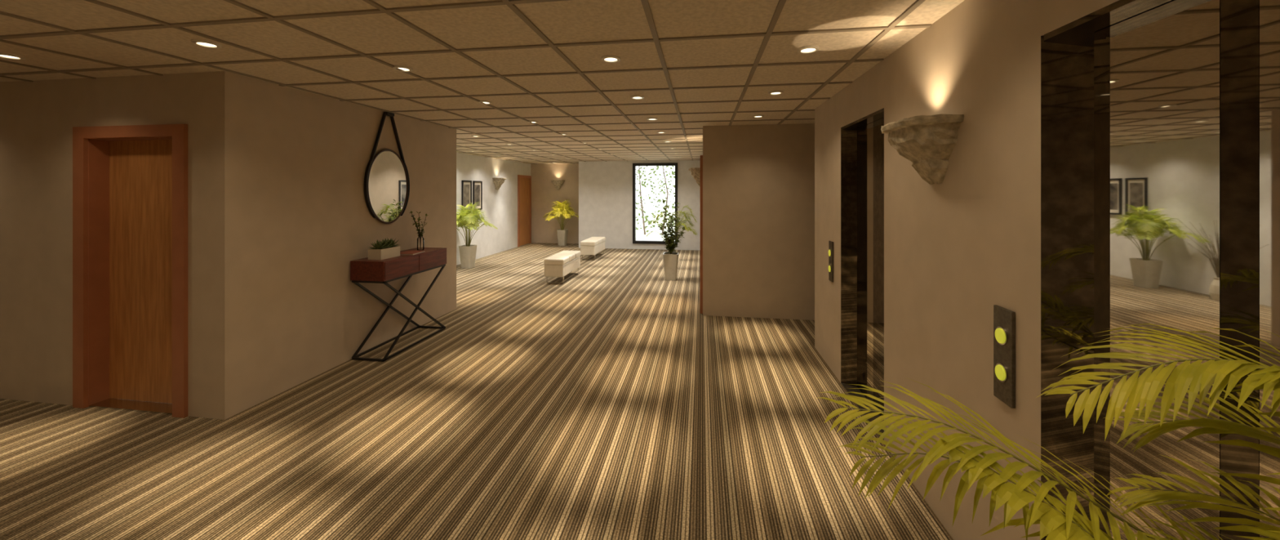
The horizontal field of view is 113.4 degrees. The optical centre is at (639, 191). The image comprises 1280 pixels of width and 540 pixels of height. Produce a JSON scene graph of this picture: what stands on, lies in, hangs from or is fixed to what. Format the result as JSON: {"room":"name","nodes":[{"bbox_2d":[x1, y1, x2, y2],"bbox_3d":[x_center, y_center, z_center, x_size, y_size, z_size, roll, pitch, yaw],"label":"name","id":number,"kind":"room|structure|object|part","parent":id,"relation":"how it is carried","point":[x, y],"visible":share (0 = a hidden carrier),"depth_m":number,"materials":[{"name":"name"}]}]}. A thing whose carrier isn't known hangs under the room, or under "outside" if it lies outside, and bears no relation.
{"room":"elevator lobby","nodes":[
{"label":"elevator lobby","id":0,"kind":"room"},
{"bbox_2d":[0,71,254,419],"bbox_3d":[-4.722,0.380,3.315,3.690,2.440,0.200,0,0,8],"label":"wall","id":1,"kind":"structure","parent":0,"point":[37,118],"depth_m":3.11,"materials":[{"name":"beige paint"}]},
{"bbox_2d":[72,124,187,417],"bbox_3d":[-3.699,0.562,3.121,0.990,2.075,0.165,0,0,8],"label":"door frame","id":2,"kind":"structure","parent":1,"relation":"in","point":[91,144],"depth_m":3.11,"materials":[{"name":"paint"}]},
{"bbox_2d":[109,139,172,403],"bbox_3d":[-3.688,0.602,3.193,0.780,1.973,0.040,0,0,8],"label":"door leaf","id":3,"kind":"structure","parent":2,"relation":"attached to","point":[140,171],"depth_m":3.19,"materials":[{"name":"brown wood"}]},
{"bbox_2d":[254,79,456,404],"bbox_3d":[-2.790,0.380,4.450,0.200,2.440,2.610,0,0,8],"label":"wall","id":4,"kind":"structure","parent":0,"point":[313,152],"depth_m":3.77,"materials":[{"name":"beige paint"}]},
{"bbox_2d":[364,111,409,223],"bbox_3d":[-2.662,-0.242,4.457,0.049,1.175,0.623,0,0,8],"label":"mirror","id":5,"kind":"object","parent":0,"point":[386,177],"visible":1,"depth_m":4.44,"materials":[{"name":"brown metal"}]},
{"bbox_3d":[-2.673,-0.050,4.458,0.014,0.758,0.562,0,0,8],"label":"glass","id":6,"kind":"part","parent":5,"relation":"part of","materials":[{"name":"mirror"}]},
{"bbox_2d":[458,244,476,268],"bbox_3d":[-3.611,1.370,8.822,0.280,0.460,0.280,0,0,8],"label":"pot","id":7,"kind":"object","parent":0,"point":[467,252],"depth_m":8.71,"materials":[{"name":"beige ceramic"}]},
{"bbox_2d":[0,242,953,539],"bbox_3d":[-0.768,1.650,5.066,11.400,0.100,15.400,0,0,8],"label":"floor","id":8,"kind":"structure","parent":0,"point":[602,402],"depth_m":2.69,"materials":[{"name":"carpet"}]},
{"bbox_2d":[88,398,172,413],"bbox_3d":[-3.699,1.595,3.119,0.780,0.009,0.110,0,0,8],"label":"threshold","id":9,"kind":"object","parent":8,"relation":"on","point":[113,403],"visible":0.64,"depth_m":3.12,"materials":[{"name":"wood"}]},
{"bbox_2d":[350,247,446,361],"bbox_3d":[-2.499,1.128,4.442,0.359,0.936,0.980,0,0,8],"label":"console table","id":10,"kind":"object","parent":8,"relation":"on","point":[384,271],"visible":0.99,"depth_m":4.21,"materials":[{"name":"brown wood"}]},
{"bbox_2d":[368,237,399,259],"bbox_3d":[-2.538,0.560,4.176,0.190,0.200,0.318,0,0,8],"label":"succulent planter","id":11,"kind":"object","parent":10,"relation":"on","point":[384,249],"visible":1,"depth_m":4.11,"materials":[{"name":"ceramic"}]},
{"bbox_2d":[400,250,425,254],"bbox_3d":[-2.434,0.652,4.463,0.184,0.014,0.244,0,0,0],"label":"magazine","id":12,"kind":"object","parent":10,"relation":"on","point":[406,252],"visible":0.86,"depth_m":4.41,"materials":[{"name":"paper"}]},
{"bbox_2d":[408,210,428,250],"bbox_3d":[-2.465,0.440,4.717,0.295,0.440,0.183,0,0,8],"label":"vase","id":13,"kind":"object","parent":10,"relation":"on","point":[417,224],"visible":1,"depth_m":4.71,"materials":[{"name":"clear glass"}]},
{"bbox_2d":[456,201,497,268],"bbox_3d":[-3.495,0.908,8.799,0.955,1.383,1.200,0,0,8],"label":"areca palm","id":14,"kind":"object","parent":8,"relation":"on","point":[468,251],"visible":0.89,"depth_m":8.71,"materials":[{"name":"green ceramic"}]},
{"bbox_2d":[542,199,578,245],"bbox_3d":[-2.346,0.918,12.367,1.174,1.365,0.975,0,0,8],"label":"areca palm","id":15,"kind":"object","parent":8,"relation":"on","point":[562,233],"visible":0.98,"depth_m":12.35,"materials":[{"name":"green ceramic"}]},
{"bbox_2d":[543,250,580,283],"bbox_3d":[-1.408,1.380,7.718,0.360,0.439,1.054,0,0,8],"label":"upholstered bench","id":16,"kind":"object","parent":8,"relation":"on","point":[561,264],"visible":1,"depth_m":7.29,"materials":[{"name":"white fabric"}]},
{"bbox_2d":[543,255,568,265],"bbox_3d":[-1.460,1.212,7.369,0.360,0.105,0.347,0,0,8],"label":"seat cushion","id":17,"kind":"object","parent":16,"relation":"on","point":[552,260],"depth_m":7.22,"materials":[{"name":"beige leather"}]},
{"bbox_3d":[-1.408,1.367,7.718,0.340,0.205,1.040,0,0,8],"label":"seat","id":18,"kind":"part","parent":16,"relation":"part of","materials":[{"name":"white fabric"}]},
{"bbox_2d":[552,253,575,261],"bbox_3d":[-1.408,1.212,7.718,0.360,0.105,0.347,0,0,8],"label":"seat cushion","id":19,"kind":"object","parent":16,"relation":"on","point":[571,255],"depth_m":7.71,"materials":[{"name":"white fabric"}]},
{"bbox_2d":[558,250,580,257],"bbox_3d":[-1.357,1.212,8.068,0.360,0.105,0.347,0,0,8],"label":"seat cushion","id":20,"kind":"object","parent":16,"relation":"on","point":[577,253],"depth_m":8.02,"materials":[{"name":"beige leather"}]},
{"bbox_2d":[580,236,605,259],"bbox_3d":[-1.132,1.380,10.205,0.360,0.439,1.054,0,0,8],"label":"upholstered bench","id":21,"kind":"object","parent":8,"relation":"on","point":[593,245],"visible":1,"depth_m":9.72,"materials":[{"name":"beige leather"}]},
{"bbox_2d":[580,240,598,245],"bbox_3d":[-1.184,1.212,9.855,0.360,0.105,0.347,0,0,8],"label":"seat cushion","id":22,"kind":"object","parent":21,"relation":"on","point":[584,242],"depth_m":9.70,"materials":[{"name":"beige leather"}]},
{"bbox_3d":[-1.132,1.367,10.205,0.340,0.205,1.040,0,0,8],"label":"seat","id":23,"kind":"part","parent":21,"relation":"part of","materials":[{"name":"beige leather"}]},
{"bbox_2d":[585,238,602,244],"bbox_3d":[-1.132,1.212,10.205,0.360,0.105,0.347,0,0,8],"label":"seat cushion","id":24,"kind":"object","parent":21,"relation":"on","point":[600,240],"depth_m":10.18,"materials":[{"name":"beige leather"}]},
{"bbox_2d":[588,236,605,242],"bbox_3d":[-1.081,1.212,10.554,0.360,0.105,0.347,0,0,8],"label":"seat cushion","id":25,"kind":"object","parent":21,"relation":"on","point":[603,238],"depth_m":10.50,"materials":[{"name":"beige leather"}]},
{"bbox_2d":[645,200,697,279],"bbox_3d":[0.577,0.876,7.648,0.968,1.448,0.775,0,0,8],"label":"potted ficus","id":26,"kind":"object","parent":8,"relation":"on","point":[670,259],"visible":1,"depth_m":7.56,"materials":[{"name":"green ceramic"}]},
{"bbox_2d":[819,323,1279,539],"bbox_3d":[0.767,0.922,0.227,0.885,1.355,1.727,0,0,4],"label":"areca palm","id":27,"kind":"object","parent":8,"relation":"on","point":[1055,524],"visible":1,"depth_m":0.73,"materials":[{"name":"green plant"}]},
{"bbox_2d":[0,0,964,164],"bbox_3d":[-0.768,-0.900,5.066,11.400,0.120,15.400,0,0,8],"label":"ceiling","id":28,"kind":"structure","parent":0,"point":[571,21],"depth_m":2.58,"materials":[{"name":"tile"}]},
{"bbox_2d":[0,52,26,59],"bbox_3d":[-3.903,-0.834,2.598,0.124,0.012,0.124,0,0,8],"label":"recessed light","id":29,"kind":"object","parent":28,"relation":"in","point":[8,55],"visible":1,"depth_m":2.60,"materials":[{"name":"white glass"}]},
{"bbox_2d":[191,39,222,48],"bbox_3d":[-2.458,-0.834,2.384,0.124,0.012,0.124,0,0,8],"label":"recessed light","id":30,"kind":"object","parent":28,"relation":"in","point":[206,43],"visible":1,"depth_m":2.38,"materials":[{"name":"white glass"}]},
{"bbox_2d":[392,65,413,71],"bbox_3d":[-1.619,-0.834,2.867,0.124,0.012,0.124,0,0,8],"label":"recessed light","id":31,"kind":"object","parent":28,"relation":"in","point":[406,68],"visible":0.98,"depth_m":2.85,"materials":[{"name":"white glass"}]},
{"bbox_2d":[0,0,931,164],"bbox_3d":[-0.763,-0.835,5.071,10.990,0.009,14.990,0,0,8],"label":"grid","id":32,"kind":"object","parent":28,"relation":"attached to","point":[510,3],"depth_m":2.73,"materials":[{"name":"brown metal"}]},
{"bbox_2d":[478,100,492,104],"bbox_3d":[-1.458,-0.834,3.955,0.124,0.012,0.124,0,0,8],"label":"recessed light","id":33,"kind":"object","parent":28,"relation":"in","point":[486,102],"visible":0.97,"depth_m":3.93,"materials":[{"name":"white glass"}]},
{"bbox_2d":[600,54,620,62],"bbox_3d":[-0.184,-0.834,2.655,0.124,0.012,0.124,0,0,8],"label":"recessed light","id":34,"kind":"object","parent":28,"relation":"in","point":[609,58],"visible":1,"depth_m":2.64,"materials":[{"name":"white glass"}]},
{"bbox_2d":[630,95,644,99],"bbox_3d":[-0.024,-0.834,3.744,0.124,0.012,0.124,0,0,8],"label":"recessed light","id":35,"kind":"object","parent":28,"relation":"in","point":[635,97],"visible":1,"depth_m":3.73,"materials":[{"name":"white glass"}]},
{"bbox_2d":[646,117,657,119],"bbox_3d":[0.141,-0.834,4.862,0.124,0.012,0.124,0,0,8],"label":"recessed light","id":36,"kind":"object","parent":28,"relation":"in","point":[648,118],"visible":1,"depth_m":4.82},
{"bbox_2d":[752,115,764,117],"bbox_3d":[1.319,-0.834,4.688,0.124,0.012,0.124,0,0,8],"label":"recessed light","id":37,"kind":"object","parent":28,"relation":"in","point":[753,116],"visible":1,"depth_m":4.67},
{"bbox_2d":[768,90,783,94],"bbox_3d":[1.153,-0.834,3.570,0.124,0.012,0.124,0,0,8],"label":"recessed light","id":38,"kind":"object","parent":28,"relation":"in","point":[773,92],"visible":1,"depth_m":3.55,"materials":[{"name":"white glass"}]},
{"bbox_2d":[796,44,819,53],"bbox_3d":[0.993,-0.834,2.482,0.124,0.012,0.124,0,0,8],"label":"recessed light","id":39,"kind":"object","parent":28,"relation":"in","point":[811,48],"visible":1,"depth_m":2.47,"materials":[{"name":"white glass"}]},
{"bbox_2d":[456,152,530,265],"bbox_3d":[-4.001,0.380,9.536,0.200,2.440,7.500,0,0,8],"label":"wall","id":40,"kind":"structure","parent":0,"point":[500,206],"depth_m":10.65,"materials":[{"name":"grey paint"}]},
{"bbox_2d":[461,180,471,210],"bbox_3d":[-3.895,0.100,9.455,0.028,0.680,0.370,0,0,8],"label":"framed print","id":41,"kind":"object","parent":40,"relation":"attached to","point":[466,185],"visible":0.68,"depth_m":9.45,"materials":[{"name":"beige paper"}]},
{"bbox_2d":[472,180,482,209],"bbox_3d":[-3.828,0.100,9.910,0.028,0.680,0.370,0,0,8],"label":"framed print","id":42,"kind":"object","parent":40,"relation":"attached to","point":[477,185],"visible":0.83,"depth_m":9.93,"materials":[{"name":"beige paper"}]},
{"bbox_2d":[492,177,506,189],"bbox_3d":[-3.594,-0.188,10.832,0.227,0.313,0.409,0,0,8],"label":"wall sconce","id":43,"kind":"object","parent":40,"relation":"attached to","point":[498,182],"visible":1,"depth_m":10.73,"materials":[{"name":"beige stone"}]},
{"bbox_2d":[517,174,531,246],"bbox_3d":[-3.439,0.565,12.536,0.035,2.070,0.900,0,0,8],"label":"door","id":44,"kind":"structure","parent":40,"relation":"in","point":[519,176],"depth_m":12.14,"materials":[{"name":"paint"}]},
{"bbox_2d":[520,177,529,245],"bbox_3d":[-3.450,0.600,12.538,0.012,1.980,0.740,0,0,8],"label":"door leaf","id":45,"kind":"structure","parent":44,"relation":"attached to","point":[524,182],"depth_m":12.54,"materials":[{"name":"brown wood"}]},
{"bbox_2d":[530,163,578,243],"bbox_3d":[-2.478,0.380,13.001,1.800,2.440,0.200,0,0,8],"label":"wall","id":46,"kind":"structure","parent":0,"point":[544,193],"depth_m":12.93,"materials":[{"name":"beige paint"}]},
{"bbox_2d":[551,179,564,190],"bbox_3d":[-2.518,-0.188,12.791,0.409,0.313,0.227,0,0,8],"label":"wall sconce","id":47,"kind":"object","parent":46,"relation":"attached to","point":[557,184],"visible":1,"depth_m":12.75,"materials":[{"name":"beige stone"}]},
{"bbox_2d":[556,229,568,245],"bbox_3d":[-2.304,1.370,12.470,0.280,0.460,0.280,0,0,8],"label":"pot","id":48,"kind":"object","parent":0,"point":[562,234],"depth_m":12.36,"materials":[{"name":"beige ceramic"}]},
{"bbox_2d":[578,160,700,249],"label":"wall","id":49,"kind":"structure","parent":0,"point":[605,188],"depth_m":11.71,"materials":[{"name":"grey paint"}]},
{"bbox_2d":[632,162,677,244],"bbox_3d":[0.418,0.338,11.598,1.240,2.215,0.130,0,0,8],"label":"window","id":50,"kind":"structure","parent":49,"relation":"attached to","point":[634,165],"depth_m":11.59,"materials":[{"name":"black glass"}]},
{"bbox_2d":[662,252,679,279],"bbox_3d":[0.563,1.365,7.650,0.280,0.470,0.280,0,0,8],"label":"pot","id":51,"kind":"object","parent":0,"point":[670,260],"depth_m":7.53,"materials":[{"name":"beige ceramic"}]},
{"bbox_2d":[702,123,814,319],"bbox_3d":[2.798,0.380,5.228,3.990,2.440,0.200,0,0,8],"label":"wall","id":52,"kind":"structure","parent":0,"point":[758,180],"depth_m":5.32,"materials":[{"name":"beige paint"}]},
{"bbox_2d":[814,0,1119,539],"bbox_3d":[1.373,0.380,0.773,0.200,2.440,7.130,0,0,8],"label":"wall","id":53,"kind":"structure","parent":0,"point":[964,245],"depth_m":1.87,"materials":[{"name":"beige paint"}]},
{"bbox_2d":[828,240,833,282],"bbox_3d":[1.696,0.623,3.743,0.023,0.355,0.100,0,0,8],"label":"panel","id":54,"kind":"object","parent":53,"relation":"attached to","point":[830,242],"visible":1,"depth_m":3.71,"materials":[{"name":"brown metal"}]},
{"bbox_2d":[840,107,884,439],"bbox_3d":[1.712,0.535,3.073,0.200,2.130,0.840,0,0,8],"label":"elevator","id":55,"kind":"object","parent":53,"relation":"attached to","point":[862,140],"visible":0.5,"depth_m":3.29,"materials":[{"name":"stone"}]},
{"bbox_3d":[1.798,0.540,3.311,0.096,2.096,0.206,0,0,8],"label":"door panel","id":56,"kind":"part","parent":55,"relation":"part of","materials":[{"name":"metal"}]},
{"bbox_3d":[1.712,1.595,3.073,0.199,0.007,0.830,0,0,8],"label":"sill","id":57,"kind":"part","parent":55,"relation":"part of","materials":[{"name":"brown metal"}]},
{"bbox_3d":[1.774,0.540,3.148,0.096,2.096,0.121,0,0,8],"label":"door panel","id":58,"kind":"part","parent":55,"relation":"part of","materials":[{"name":"brown metal"}]},
{"bbox_3d":[1.738,0.540,2.903,0.096,2.096,0.372,0,0,8],"label":"door panel","id":59,"kind":"part","parent":55,"relation":"part of","materials":[{"name":"metal"}]},
{"bbox_2d":[880,114,964,184],"bbox_3d":[1.349,-0.188,2.074,0.227,0.313,0.409,0,0,8],"label":"wall sconce","id":60,"kind":"object","parent":53,"relation":"attached to","point":[927,141],"visible":1,"depth_m":1.97,"materials":[{"name":"beige stone"}]},
{"bbox_2d":[993,304,1015,408],"bbox_3d":[1.380,0.623,1.600,0.023,0.355,0.100,0,0,8],"label":"panel","id":61,"kind":"object","parent":53,"relation":"attached to","point":[1004,319],"visible":1,"depth_m":1.58,"materials":[{"name":"brown metal"}]},
{"bbox_2d":[1040,0,1279,539],"bbox_3d":[1.386,0.535,0.867,0.200,2.130,1.120,0,0,8],"label":"elevator","id":62,"kind":"object","parent":53,"relation":"attached to","point":[1160,119],"visible":0.73,"depth_m":1.15,"materials":[{"name":"metal"}]},
{"bbox_3d":[1.484,0.540,1.181,0.096,2.096,0.332,0,0,8],"label":"door panel","id":63,"kind":"part","parent":62,"relation":"part of","materials":[{"name":"brown metal"}]},
{"bbox_3d":[1.443,0.540,0.786,0.060,2.096,0.378,0,0,8],"label":"door panel","id":64,"kind":"part","parent":62,"relation":"part of","materials":[{"name":"brown metal"}]},
{"bbox_3d":[1.363,0.380,8.482,0.200,2.440,5.820,0,0,8],"label":"wall","id":65,"kind":"structure","parent":0,"visible":0},
{"bbox_2d":[688,167,700,186],"bbox_3d":[0.883,-0.208,6.692,0.227,0.313,0.409,0,0,8],"label":"wall sconce","id":66,"kind":"object","parent":65,"relation":"attached to","point":[695,172],"visible":0.82,"depth_m":6.55,"materials":[{"name":"beige stone"}]},
{"bbox_2d":[700,155,702,313],"bbox_3d":[0.873,0.565,5.966,0.035,2.070,0.940,0,0,8],"label":"door","id":67,"kind":"structure","parent":65,"relation":"in","point":[701,156],"depth_m":5.50,"materials":[{"name":"paint"}]},
{"label":"outside","id":68,"kind":"structure","parent":0,"visible":0},
{"bbox_2d":[635,208,675,240],"bbox_3d":[2.363,1.685,26.287,27.000,0.130,27.300,0,0,8],"label":"ground","id":69,"kind":"structure","parent":68,"point":[655,236],"depth_m":19.66,"materials":[{"name":"white"}]},
{"bbox_2d":[635,165,675,235],"bbox_3d":[0.878,-0.920,15.623,7.457,5.110,2.273,0,0,8],"label":"tree","id":70,"kind":"object","parent":69,"relation":"on","point":[642,211],"visible":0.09,"depth_m":15.54,"materials":[{"name":"green plant"}]}
]}

